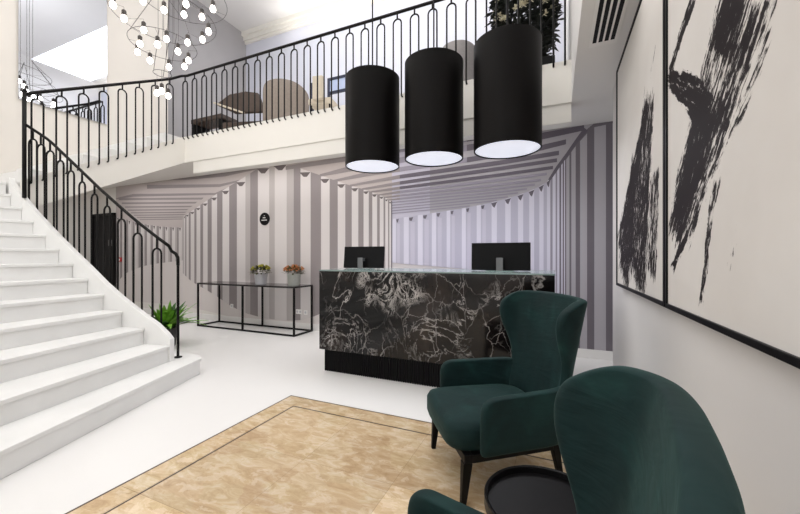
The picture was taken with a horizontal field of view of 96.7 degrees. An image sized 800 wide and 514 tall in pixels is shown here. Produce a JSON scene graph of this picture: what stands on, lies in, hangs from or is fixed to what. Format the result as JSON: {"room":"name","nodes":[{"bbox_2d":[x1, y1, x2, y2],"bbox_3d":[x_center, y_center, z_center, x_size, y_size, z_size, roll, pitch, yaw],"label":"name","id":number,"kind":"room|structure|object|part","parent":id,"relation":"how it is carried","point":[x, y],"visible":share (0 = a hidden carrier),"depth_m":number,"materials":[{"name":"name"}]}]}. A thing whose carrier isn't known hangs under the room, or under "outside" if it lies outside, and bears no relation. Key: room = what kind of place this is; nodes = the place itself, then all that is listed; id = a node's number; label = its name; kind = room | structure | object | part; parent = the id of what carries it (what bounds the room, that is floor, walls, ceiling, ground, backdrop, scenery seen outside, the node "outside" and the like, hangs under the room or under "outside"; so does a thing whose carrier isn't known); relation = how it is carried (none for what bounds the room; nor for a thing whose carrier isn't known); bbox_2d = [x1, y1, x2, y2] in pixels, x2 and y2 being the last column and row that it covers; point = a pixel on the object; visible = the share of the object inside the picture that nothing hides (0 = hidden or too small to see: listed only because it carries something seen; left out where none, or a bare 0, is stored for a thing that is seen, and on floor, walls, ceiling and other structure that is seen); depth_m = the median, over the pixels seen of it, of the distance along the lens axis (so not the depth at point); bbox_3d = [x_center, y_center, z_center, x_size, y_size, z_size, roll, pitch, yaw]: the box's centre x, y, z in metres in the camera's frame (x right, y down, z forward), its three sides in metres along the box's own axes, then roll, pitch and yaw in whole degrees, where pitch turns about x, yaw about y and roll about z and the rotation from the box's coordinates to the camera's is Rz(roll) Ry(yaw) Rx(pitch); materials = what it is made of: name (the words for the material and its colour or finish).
{"room":"hotel lobby","nodes":[
{"label":"hotel lobby","id":0,"kind":"room"},
{"bbox_2d":[38,190,93,262],"bbox_3d":[-8.301,-0.195,6.983,0.200,2.890,4.170,0,0,24],"label":"wall","id":1,"kind":"structure","parent":0,"point":[89,193],"depth_m":8.35,"materials":[{"name":"white paint"}]},
{"bbox_2d":[0,0,167,173],"bbox_3d":[-6.689,-2.350,2.736,0.250,7.200,9.670,0,0,24],"label":"wall","id":2,"kind":"structure","parent":0,"point":[123,65],"depth_m":6.22,"materials":[{"name":"white paint"}]},
{"bbox_2d":[18,0,106,124],"bbox_3d":[-5.277,-3.730,5.622,0.030,2.900,1.102,0,0,24],"label":"wall mirror","id":3,"kind":"object","parent":2,"relation":"attached to","point":[62,43],"visible":0.88,"depth_m":5.59,"materials":[{"name":"silver metal"}]},
{"bbox_2d":[167,326,176,345],"bbox_3d":[-3.250,1.115,4.938,0.280,0.270,0.280,0,0,24],"label":"pot","id":4,"kind":"object","parent":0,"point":[173,330],"depth_m":4.93,"materials":[{"name":"black"}]},
{"bbox_2d":[168,0,245,137],"bbox_3d":[-4.707,-4.020,8.471,0.200,3.860,2.430,0,0,24],"label":"wall","id":5,"kind":"structure","parent":0,"point":[228,44],"depth_m":8.32,"materials":[{"name":"grey paint"}]},
{"bbox_2d":[198,0,332,31],"bbox_3d":[-3.253,-6.050,2.672,12.500,0.200,12.300,0,0,24],"label":"ceiling","id":6,"kind":"structure","parent":0,"point":[244,15],"depth_m":8.55,"materials":[{"name":"paint"}]},
{"bbox_2d":[107,0,226,98],"bbox_3d":[-3.185,-4.202,4.853,1.526,3.493,1.258,0,0,24],"label":"chandelier","id":7,"kind":"object","parent":6,"relation":"hanging from","point":[113,5],"visible":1,"depth_m":5.01,"materials":[{"name":"white glass"}]},
{"bbox_3d":[-3.531,-3.099,4.374,0.072,0.085,0.072,0,0,24],"label":"bulb","id":8,"kind":"part","parent":7,"relation":"part of","materials":[{"name":"white glass"}]},
{"bbox_3d":[-3.587,-3.099,4.622,0.072,0.085,0.072,0,0,24],"label":"bulb","id":9,"kind":"part","parent":7,"relation":"part of","materials":[{"name":"white glass"}]},
{"bbox_3d":[-3.713,-2.898,5.030,0.072,0.085,0.072,0,0,24],"label":"bulb","id":10,"kind":"part","parent":7,"relation":"part of","materials":[{"name":"white glass"}]},
{"bbox_3d":[-3.540,-2.898,4.841,0.072,0.085,0.072,0,0,24],"label":"bulb","id":11,"kind":"part","parent":7,"relation":"part of","materials":[{"name":"white glass"}]},
{"bbox_3d":[-3.500,-3.099,4.856,0.072,0.085,0.072,0,0,24],"label":"bulb","id":12,"kind":"part","parent":7,"relation":"part of","materials":[{"name":"white glass"}]},
{"bbox_3d":[-3.690,-2.898,5.247,0.072,0.085,0.072,0,0,24],"label":"bulb","id":13,"kind":"part","parent":7,"relation":"part of","materials":[{"name":"white glass"}]},
{"bbox_3d":[-3.309,-2.898,4.852,0.072,0.085,0.072,0,0,24],"label":"bulb","id":14,"kind":"part","parent":7,"relation":"part of","materials":[{"name":"white glass"}]},
{"bbox_3d":[-3.220,-3.369,4.851,0.072,0.085,0.072,0,0,24],"label":"bulb","id":15,"kind":"part","parent":7,"relation":"part of","materials":[{"name":"white glass"}]},
{"bbox_3d":[-3.320,-3.099,5.056,0.072,0.085,0.072,0,0,24],"label":"bulb","id":16,"kind":"part","parent":7,"relation":"part of","materials":[{"name":"white glass"}]},
{"bbox_3d":[-3.133,-2.898,5.018,0.072,0.085,0.072,0,0,24],"label":"bulb","id":17,"kind":"part","parent":7,"relation":"part of","materials":[{"name":"white glass"}]},
{"bbox_3d":[-3.002,-3.369,4.941,0.072,0.085,0.072,0,0,24],"label":"bulb","id":18,"kind":"part","parent":7,"relation":"part of","materials":[{"name":"white glass"}]},
{"bbox_3d":[-2.850,-3.369,4.736,0.072,0.085,0.072,0,0,24],"label":"bulb","id":19,"kind":"part","parent":7,"relation":"part of","materials":[{"name":"white glass"}]},
{"bbox_3d":[-2.780,-3.369,4.993,0.072,0.085,0.072,0,0,24],"label":"bulb","id":20,"kind":"part","parent":7,"relation":"part of","materials":[{"name":"white glass"}]},
{"bbox_3d":[-2.633,-3.099,4.888,0.072,0.085,0.072,0,0,24],"label":"bulb","id":21,"kind":"part","parent":7,"relation":"part of","materials":[{"name":"white glass"}]},
{"bbox_3d":[-2.541,-3.369,4.832,0.072,0.085,0.072,0,0,24],"label":"bulb","id":22,"kind":"part","parent":7,"relation":"part of","materials":[{"name":"white glass"}]},
{"bbox_2d":[345,0,398,172],"bbox_3d":[-0.304,-3.470,3.930,0.596,4.957,0.596,0,0,24],"label":"pendant lamp","id":23,"kind":"object","parent":6,"relation":"hanging from","point":[371,91],"visible":1,"depth_m":3.68,"materials":[{"name":"black metal"}]},
{"bbox_3d":[-0.304,-1.480,3.930,0.596,0.975,0.596,0,0,24],"label":"lamp shade","id":24,"kind":"part","parent":23,"relation":"part of","materials":[{"name":"black metal"}]},
{"bbox_2d":[346,160,397,171],"bbox_3d":[-0.304,-1.008,3.930,0.571,0.008,0.571,0,0,24],"label":"diffuser","id":25,"kind":"object","parent":23,"relation":"attached to","point":[354,165],"depth_m":3.90,"materials":[{"name":"white plastic"}]},
{"bbox_3d":[-0.304,-3.963,3.930,0.015,3.913,0.015,0,0,1],"label":"cord","id":26,"kind":"part","parent":23,"relation":"part of","materials":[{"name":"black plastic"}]},
{"bbox_2d":[405,0,462,166],"bbox_3d":[0.344,-3.470,3.620,0.592,4.959,0.592,0,0,24],"label":"pendant lamp","id":27,"kind":"object","parent":6,"relation":"hanging from","point":[433,75],"visible":1,"depth_m":3.37,"materials":[{"name":"black"}]},
{"bbox_2d":[406,151,461,165],"bbox_3d":[0.344,-1.006,3.620,0.567,0.008,0.567,0,0,24],"label":"diffuser","id":28,"kind":"object","parent":27,"relation":"attached to","point":[417,158],"depth_m":3.62,"materials":[{"name":"white plastic"}]},
{"bbox_3d":[0.344,-3.962,3.620,0.015,3.915,0.015,0,0,1],"label":"cord","id":29,"kind":"part","parent":27,"relation":"part of","materials":[{"name":"black plastic"}]},
{"bbox_2d":[474,0,541,158],"bbox_3d":[0.984,-3.463,3.270,0.600,4.971,0.600,0,0,24],"label":"pendant lamp","id":30,"kind":"object","parent":6,"relation":"hanging from","point":[508,57],"visible":1,"depth_m":3.02,"materials":[{"name":"black metal"}]},
{"bbox_3d":[0.984,-3.957,3.270,0.015,3.927,0.015,0,0,1],"label":"cord","id":31,"kind":"part","parent":30,"relation":"part of","materials":[{"name":"black plastic"}]},
{"bbox_2d":[475,140,540,157],"bbox_3d":[0.984,-0.994,3.270,0.575,0.008,0.575,0,0,24],"label":"diffuser","id":32,"kind":"object","parent":30,"relation":"attached to","point":[484,148],"depth_m":3.24,"materials":[{"name":"white plastic"}]},
{"bbox_2d":[0,314,612,513],"bbox_3d":[-3.679,1.349,1.696,12.500,0.203,10.170,0,0,24],"label":"floor","id":33,"kind":"structure","parent":0,"point":[295,455],"depth_m":2.31,"materials":[{"name":"white stone"}]},
{"bbox_2d":[0,132,200,479],"bbox_3d":[-3.686,-0.420,3.588,4.570,3.340,4.708,0,0,24],"label":"staircase","id":34,"kind":"structure","parent":33,"relation":"on","point":[77,355],"depth_m":3.40,"materials":[{"name":"white stone"}]},
{"bbox_2d":[25,124,181,357],"bbox_3d":[-3.454,-0.266,4.053,2.249,2.694,0.154,0,0,13],"label":"stair railing","id":35,"kind":"object","parent":34,"relation":"on","point":[95,185],"visible":0.88,"depth_m":4.04,"materials":[{"name":"black metal"}]},
{"bbox_3d":[-3.450,-0.761,4.051,2.194,1.704,0.133,0,0,14],"label":"handrail","id":36,"kind":"part","parent":35,"relation":"part of","materials":[{"name":"black metal"}]},
{"bbox_3d":[-2.391,0.581,3.830,0.080,1.001,0.080,0,0,24],"label":"newel post","id":37,"kind":"part","parent":35,"relation":"part of","materials":[{"name":"black metal"}]},
{"bbox_2d":[148,301,206,345],"bbox_3d":[-3.289,0.919,4.919,0.883,0.661,0.897,0,0,24],"label":"potted fern","id":38,"kind":"object","parent":33,"relation":"on","point":[169,315],"visible":0.63,"depth_m":4.89,"materials":[{"name":"green plant"}]},
{"bbox_2d":[197,281,312,336],"bbox_3d":[-2.571,0.858,6.209,2.205,0.785,0.470,0,0,24],"label":"console table","id":39,"kind":"object","parent":33,"relation":"on","point":[226,283],"visible":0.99,"depth_m":6.01,"materials":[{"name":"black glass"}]},
{"bbox_3d":[-3.658,0.872,6.441,0.026,0.756,0.026,0,0,24],"label":"leg","id":40,"kind":"part","parent":39,"relation":"part of","materials":[{"name":"black metal"}]},
{"bbox_3d":[-3.481,0.872,6.848,0.026,0.756,0.026,0,0,24],"label":"leg","id":41,"kind":"part","parent":39,"relation":"part of","materials":[{"name":"black metal"}]},
{"bbox_3d":[-2.659,0.872,6.006,0.026,0.756,0.026,0,0,24],"label":"leg","id":42,"kind":"part","parent":39,"relation":"part of","materials":[{"name":"black metal"}]},
{"bbox_3d":[-2.571,1.237,6.209,2.205,0.026,0.470,0,0,24],"label":"rail","id":43,"kind":"part","parent":39,"relation":"part of","materials":[{"name":"black metal"}]},
{"bbox_2d":[250,264,270,283],"bbox_3d":[-2.407,0.292,6.128,0.372,0.346,0.392,0,0,-12],"label":"flower pot","id":44,"kind":"object","parent":39,"relation":"on","point":[260,278],"visible":1,"depth_m":6.05,"materials":[{"name":"ceramic"}]},
{"bbox_3d":[-2.395,0.371,6.127,0.224,0.186,0.224,0,0,24],"label":"pot","id":45,"kind":"part","parent":44,"relation":"part of","materials":[{"name":"ceramic"}]},
{"bbox_3d":[-2.482,0.872,6.413,0.026,0.756,0.026,0,0,24],"label":"leg","id":46,"kind":"part","parent":39,"relation":"part of","materials":[{"name":"black metal"}]},
{"bbox_2d":[283,264,304,285],"bbox_3d":[-1.742,0.291,5.844,0.387,0.348,0.373,0,0,24],"label":"flower pot","id":47,"kind":"object","parent":39,"relation":"on","point":[293,279],"visible":1,"depth_m":5.76,"materials":[{"name":"grey ceramic"}]},
{"bbox_3d":[-1.742,0.371,5.843,0.224,0.186,0.224,0,0,24],"label":"pot","id":48,"kind":"part","parent":47,"relation":"part of","materials":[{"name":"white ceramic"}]},
{"bbox_3d":[-1.661,0.872,5.571,0.026,0.756,0.026,0,0,24],"label":"leg","id":49,"kind":"part","parent":39,"relation":"part of","materials":[{"name":"black metal"}]},
{"bbox_3d":[-1.483,0.872,5.978,0.026,0.756,0.026,0,0,24],"label":"leg","id":50,"kind":"part","parent":39,"relation":"part of","materials":[{"name":"black metal"}]},
{"bbox_2d":[319,268,554,387],"bbox_3d":[0.377,0.694,3.794,2.344,1.112,0.902,0,0,24],"label":"reception desk","id":51,"kind":"object","parent":33,"relation":"on","point":[393,324],"visible":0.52,"depth_m":3.44,"materials":[{"name":"black stone"}]},
{"bbox_2d":[344,246,384,268],"bbox_3d":[-0.437,0.008,4.069,0.500,0.259,0.172,0,0,18],"label":"monitor","id":52,"kind":"object","parent":51,"relation":"on","point":[369,257],"visible":0.91,"depth_m":4.10,"materials":[{"name":"black plastic"}]},
{"bbox_2d":[319,268,554,274],"bbox_3d":[0.357,0.145,3.748,2.344,0.014,0.802,0,0,24],"label":"countertop","id":53,"kind":"structure","parent":51,"relation":"on","point":[400,270],"depth_m":3.46,"materials":[{"name":"clear glass"}]},
{"bbox_2d":[471,242,530,271],"bbox_3d":[0.970,-0.002,3.450,0.560,0.278,0.160,0,0,20],"label":"monitor","id":54,"kind":"object","parent":51,"relation":"on","point":[503,257],"visible":0.94,"depth_m":3.47,"materials":[{"name":"black plastic"}]},
{"bbox_2d":[427,290,586,504],"bbox_3d":[0.597,0.737,2.116,0.818,1.030,0.736,0,0,-10],"label":"armchair","id":55,"kind":"object","parent":33,"relation":"on","point":[489,408],"visible":0.89,"depth_m":1.98,"materials":[{"name":"green fabric"}]},
{"bbox_3d":[0.233,1.139,2.328,0.056,0.225,0.048,0,0,-10],"label":"leg","id":56,"kind":"part","parent":55,"relation":"part of","materials":[{"name":"black wood"}]},
{"bbox_3d":[0.330,1.139,1.786,0.056,0.225,0.048,0,0,-10],"label":"leg","id":57,"kind":"part","parent":55,"relation":"part of","materials":[{"name":"black wood"}]},
{"bbox_2d":[427,384,524,450],"bbox_3d":[0.508,0.907,2.098,0.630,0.150,0.576,0,0,-10],"label":"seat cushion","id":58,"kind":"object","parent":55,"relation":"on","point":[455,409],"depth_m":2.00,"materials":[{"name":"green fabric"}]},
{"bbox_3d":[0.532,0.832,2.422,0.524,0.292,0.066,0,0,-2],"label":"armrest","id":59,"kind":"part","parent":55,"relation":"part of","materials":[{"name":"green fabric"}]},
{"bbox_3d":[0.542,1.006,2.104,0.560,0.044,0.600,0,0,-10],"label":"seat frame","id":60,"kind":"part","parent":55,"relation":"part of","materials":[{"name":"black wood"}]},
{"bbox_3d":[0.643,0.832,1.802,0.524,0.292,0.066,0,0,-18],"label":"armrest","id":61,"kind":"part","parent":55,"relation":"part of","materials":[{"name":"green fabric"}]},
{"bbox_3d":[0.870,0.599,2.162,0.262,0.763,0.707,0,0,-10],"label":"backrest","id":62,"kind":"part","parent":55,"relation":"part of","materials":[{"name":"green fabric"}]},
{"bbox_3d":[0.853,1.138,1.920,0.074,0.227,0.040,0,0,-10],"label":"leg","id":63,"kind":"part","parent":55,"relation":"part of","materials":[{"name":"black wood"}]},
{"bbox_2d":[484,465,576,513],"bbox_3d":[0.467,1.009,1.133,0.386,0.472,0.386,0,0,24],"label":"side table","id":64,"kind":"object","parent":33,"relation":"on","point":[518,489],"visible":0.74,"depth_m":1.21,"materials":[{"name":"black metal"}]},
{"bbox_2d":[407,366,745,513],"bbox_3d":[0.065,0.737,0.669,0.818,1.030,0.736,0,0,34],"label":"armchair","id":65,"kind":"object","parent":33,"relation":"on","point":[631,440],"visible":1,"depth_m":0.68,"materials":[{"name":"green fabric"}]},
{"bbox_3d":[0.229,0.832,0.935,0.524,0.292,0.066,0,0,42],"label":"armrest","id":66,"kind":"part","parent":65,"relation":"part of","materials":[{"name":"green fabric"}]},
{"bbox_3d":[0.294,0.599,0.514,0.262,0.763,0.707,0,0,34],"label":"backrest","id":67,"kind":"part","parent":65,"relation":"part of","materials":[{"name":"green fabric"}]},
{"bbox_2d":[101,59,570,188],"bbox_3d":[-2.396,-1.865,7.191,10.460,0.450,2.930,0,0,24],"label":"balcony edge","id":68,"kind":"structure","parent":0,"point":[328,125],"depth_m":5.29,"materials":[{"name":"white paint"}]},
{"bbox_2d":[191,113,236,134],"bbox_3d":[-3.918,-2.490,7.489,0.900,0.800,0.400,0,0,24],"label":"bench","id":69,"kind":"object","parent":68,"relation":"on","point":[218,115],"visible":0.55,"depth_m":7.40,"materials":[{"name":"brown leather"}]},
{"bbox_3d":[-4.266,-2.439,7.641,0.060,0.699,0.360,0,0,24],"label":"leg","id":70,"kind":"part","parent":69,"relation":"part of","materials":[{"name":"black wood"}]},
{"bbox_3d":[-3.569,-2.439,7.337,0.060,0.699,0.360,0,0,24],"label":"leg","id":71,"kind":"part","parent":69,"relation":"part of","materials":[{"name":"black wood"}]},
{"bbox_2d":[213,91,262,128],"bbox_3d":[-2.983,-2.600,7.003,0.998,1.021,0.738,0,0,6],"label":"lounge chair","id":72,"kind":"object","parent":68,"relation":"on","point":[251,94],"visible":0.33,"depth_m":6.67,"materials":[{"name":"brown fabric"}]},
{"bbox_3d":[-3.215,-2.800,6.676,0.611,0.249,0.036,0,0,6],"label":"arm rail","id":73,"kind":"part","parent":72,"relation":"part of","materials":[{"name":"beige wood"}]},
{"bbox_3d":[-2.998,-2.910,6.717,0.964,0.400,0.090,0,0,6],"label":"backrest","id":74,"kind":"part","parent":72,"relation":"part of","materials":[{"name":"brown fabric"}]},
{"bbox_3d":[-2.969,-2.510,7.071,0.840,0.160,0.600,0,0,6],"label":"seat","id":75,"kind":"part","parent":72,"relation":"part of","materials":[{"name":"fabric"}]},
{"bbox_2d":[263,79,308,120],"bbox_3d":[-2.031,-2.550,6.338,0.771,0.925,0.772,0,0,-23],"label":"tub chair","id":76,"kind":"object","parent":68,"relation":"on","point":[275,81],"visible":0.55,"depth_m":6.00,"materials":[{"name":"beige fabric"}]},
{"bbox_2d":[21,0,565,197],"bbox_3d":[-1.400,-1.922,4.024,6.042,2.425,2.087,0,0,24],"label":"balcony railing","id":77,"kind":"object","parent":68,"relation":"on","point":[25,93],"visible":0.88,"depth_m":4.88,"materials":[{"name":"black metal"}]},
{"bbox_3d":[-4.512,-1.368,4.270,0.052,1.316,0.051,0,0,24],"label":"newel post","id":78,"kind":"part","parent":77,"relation":"part of","materials":[{"name":"black metal"}]},
{"bbox_3d":[-1.389,-2.534,4.020,6.020,1.201,2.059,0,0,24],"label":"handrail","id":79,"kind":"part","parent":77,"relation":"part of","materials":[{"name":"black metal"}]},
{"bbox_2d":[308,75,337,110],"bbox_3d":[-1.260,-2.490,5.922,0.400,0.800,0.550,0,0,12],"label":"chair","id":80,"kind":"object","parent":68,"relation":"on","point":[314,78],"visible":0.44,"depth_m":5.67,"materials":[{"name":"beige fabric"}]},
{"bbox_3d":[-1.309,-2.700,5.692,0.180,0.380,0.080,0,0,12],"label":"backrest","id":81,"kind":"part","parent":80,"relation":"part of","materials":[{"name":"beige fabric"}]},
{"bbox_3d":[-1.251,-2.520,5.961,0.400,0.100,0.470,0,0,12],"label":"seat","id":82,"kind":"part","parent":80,"relation":"part of","materials":[{"name":"beige fabric"}]},
{"bbox_2d":[327,74,344,96],"bbox_3d":[-1.146,-2.722,6.608,0.460,1.264,0.044,0,0,24],"label":"glass screen","id":83,"kind":"object","parent":68,"relation":"on","point":[341,77],"visible":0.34,"depth_m":6.62,"materials":[{"name":"blue glass"}]},
{"bbox_3d":[-1.146,-3.204,6.608,0.372,0.212,0.008,0,0,24],"label":"pane","id":84,"kind":"part","parent":83,"relation":"part of","materials":[{"name":"white"}]},
{"bbox_2d":[443,40,473,80],"bbox_3d":[0.837,-2.535,5.099,0.529,0.894,0.526,0,0,-21],"label":"tub chair","id":85,"kind":"object","parent":68,"relation":"on","point":[460,43],"visible":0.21,"depth_m":4.86,"materials":[{"name":"grey fabric"}]},
{"bbox_2d":[485,0,563,64],"bbox_3d":[1.570,-2.968,4.503,0.975,1.756,0.792,0,0,24],"label":"flowering bush","id":86,"kind":"object","parent":68,"relation":"on","point":[501,4],"visible":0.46,"depth_m":4.29,"materials":[{"name":"green plant"}]},
{"bbox_2d":[94,121,612,350],"bbox_3d":[-1.689,-0.195,6.261,12.500,2.890,0.212,0,0,24],"label":"wall","id":87,"kind":"structure","parent":0,"point":[557,198],"depth_m":5.64,"materials":[{"name":"white paint"}]},
{"bbox_2d":[93,213,115,287],"bbox_3d":[-7.050,0.110,8.452,0.875,2.279,0.073,0,0,24],"label":"door","id":88,"kind":"structure","parent":87,"relation":"in","point":[113,215],"depth_m":8.38,"materials":[{"name":"black wood"}]},
{"bbox_2d":[260,213,269,224],"bbox_3d":[-2.468,-0.694,6.481,0.230,0.230,0.024,0,0,24],"label":"wall sign","id":89,"kind":"object","parent":87,"relation":"attached to","point":[264,217],"visible":1,"depth_m":6.47,"materials":[{"name":"black"}]},
{"bbox_2d":[143,308,612,360],"bbox_3d":[-1.309,1.195,5.982,11.580,0.110,0.018,0,0,24],"label":"baseboard","id":90,"kind":"structure","parent":87,"relation":"attached to","point":[583,353],"depth_m":6.32,"materials":[{"name":"white plastic"}]},
{"bbox_2d":[246,0,563,120],"bbox_3d":[-1.771,-4.020,8.626,10.460,3.860,0.200,0,0,24],"label":"wall","id":91,"kind":"structure","parent":0,"point":[387,6],"depth_m":8.06,"materials":[{"name":"white paint"}]},
{"bbox_2d":[241,0,384,44],"bbox_3d":[-0.605,-5.820,7.922,7.760,0.260,0.160,0,0,24],"label":"trim","id":92,"kind":"structure","parent":91,"relation":"attached to","point":[333,8],"depth_m":8.65,"materials":[{"name":"white paint"}]},
{"bbox_2d":[542,55,551,64],"bbox_3d":[1.569,-2.240,4.498,0.720,0.300,0.360,0,0,24],"label":"planter","id":93,"kind":"object","parent":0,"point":[548,59],"depth_m":4.22,"materials":[{"name":"black"}]},
{"bbox_2d":[566,0,639,126],"bbox_3d":[1.501,-3.795,0.491,2.040,4.310,12.100,0,0,24],"label":"wall","id":94,"kind":"structure","parent":0,"point":[593,70],"depth_m":3.19,"materials":[{"name":"paint"}]},
{"bbox_2d":[193,103,570,174],"bbox_3d":[-0.838,-1.538,5.010,5.860,0.205,0.145,0,0,24],"label":"trim","id":95,"kind":"structure","parent":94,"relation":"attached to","point":[555,116],"depth_m":5.18,"materials":[{"name":"white paint"}]},
{"bbox_2d":[589,0,628,47],"bbox_3d":[1.110,-1.633,1.709,0.190,0.005,2.260,0,0,24],"label":"air vent","id":96,"kind":"object","parent":94,"relation":"in","point":[608,17],"visible":1,"depth_m":2.46,"materials":[{"name":"white plastic"}]},
{"bbox_2d":[613,82,799,513],"bbox_3d":[0.396,-0.195,-0.707,0.250,2.890,9.020,0,0,24],"label":"wall","id":97,"kind":"structure","parent":0,"point":[750,397],"depth_m":1.13,"materials":[{"name":"paint"}]},
{"bbox_2d":[616,0,664,306],"bbox_3d":[1.545,-0.657,2.311,0.050,1.785,1.424,0,0,24],"label":"painting","id":98,"kind":"object","parent":97,"relation":"attached to","point":[640,72],"visible":0.75,"depth_m":2.11,"materials":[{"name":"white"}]},
{"bbox_2d":[665,0,799,368],"bbox_3d":[0.977,-0.657,1.008,0.050,1.785,1.390,0,0,24],"label":"painting","id":99,"kind":"object","parent":97,"relation":"attached to","point":[732,67],"visible":1,"depth_m":1.03,"materials":[{"name":"fabric"}]}
]}

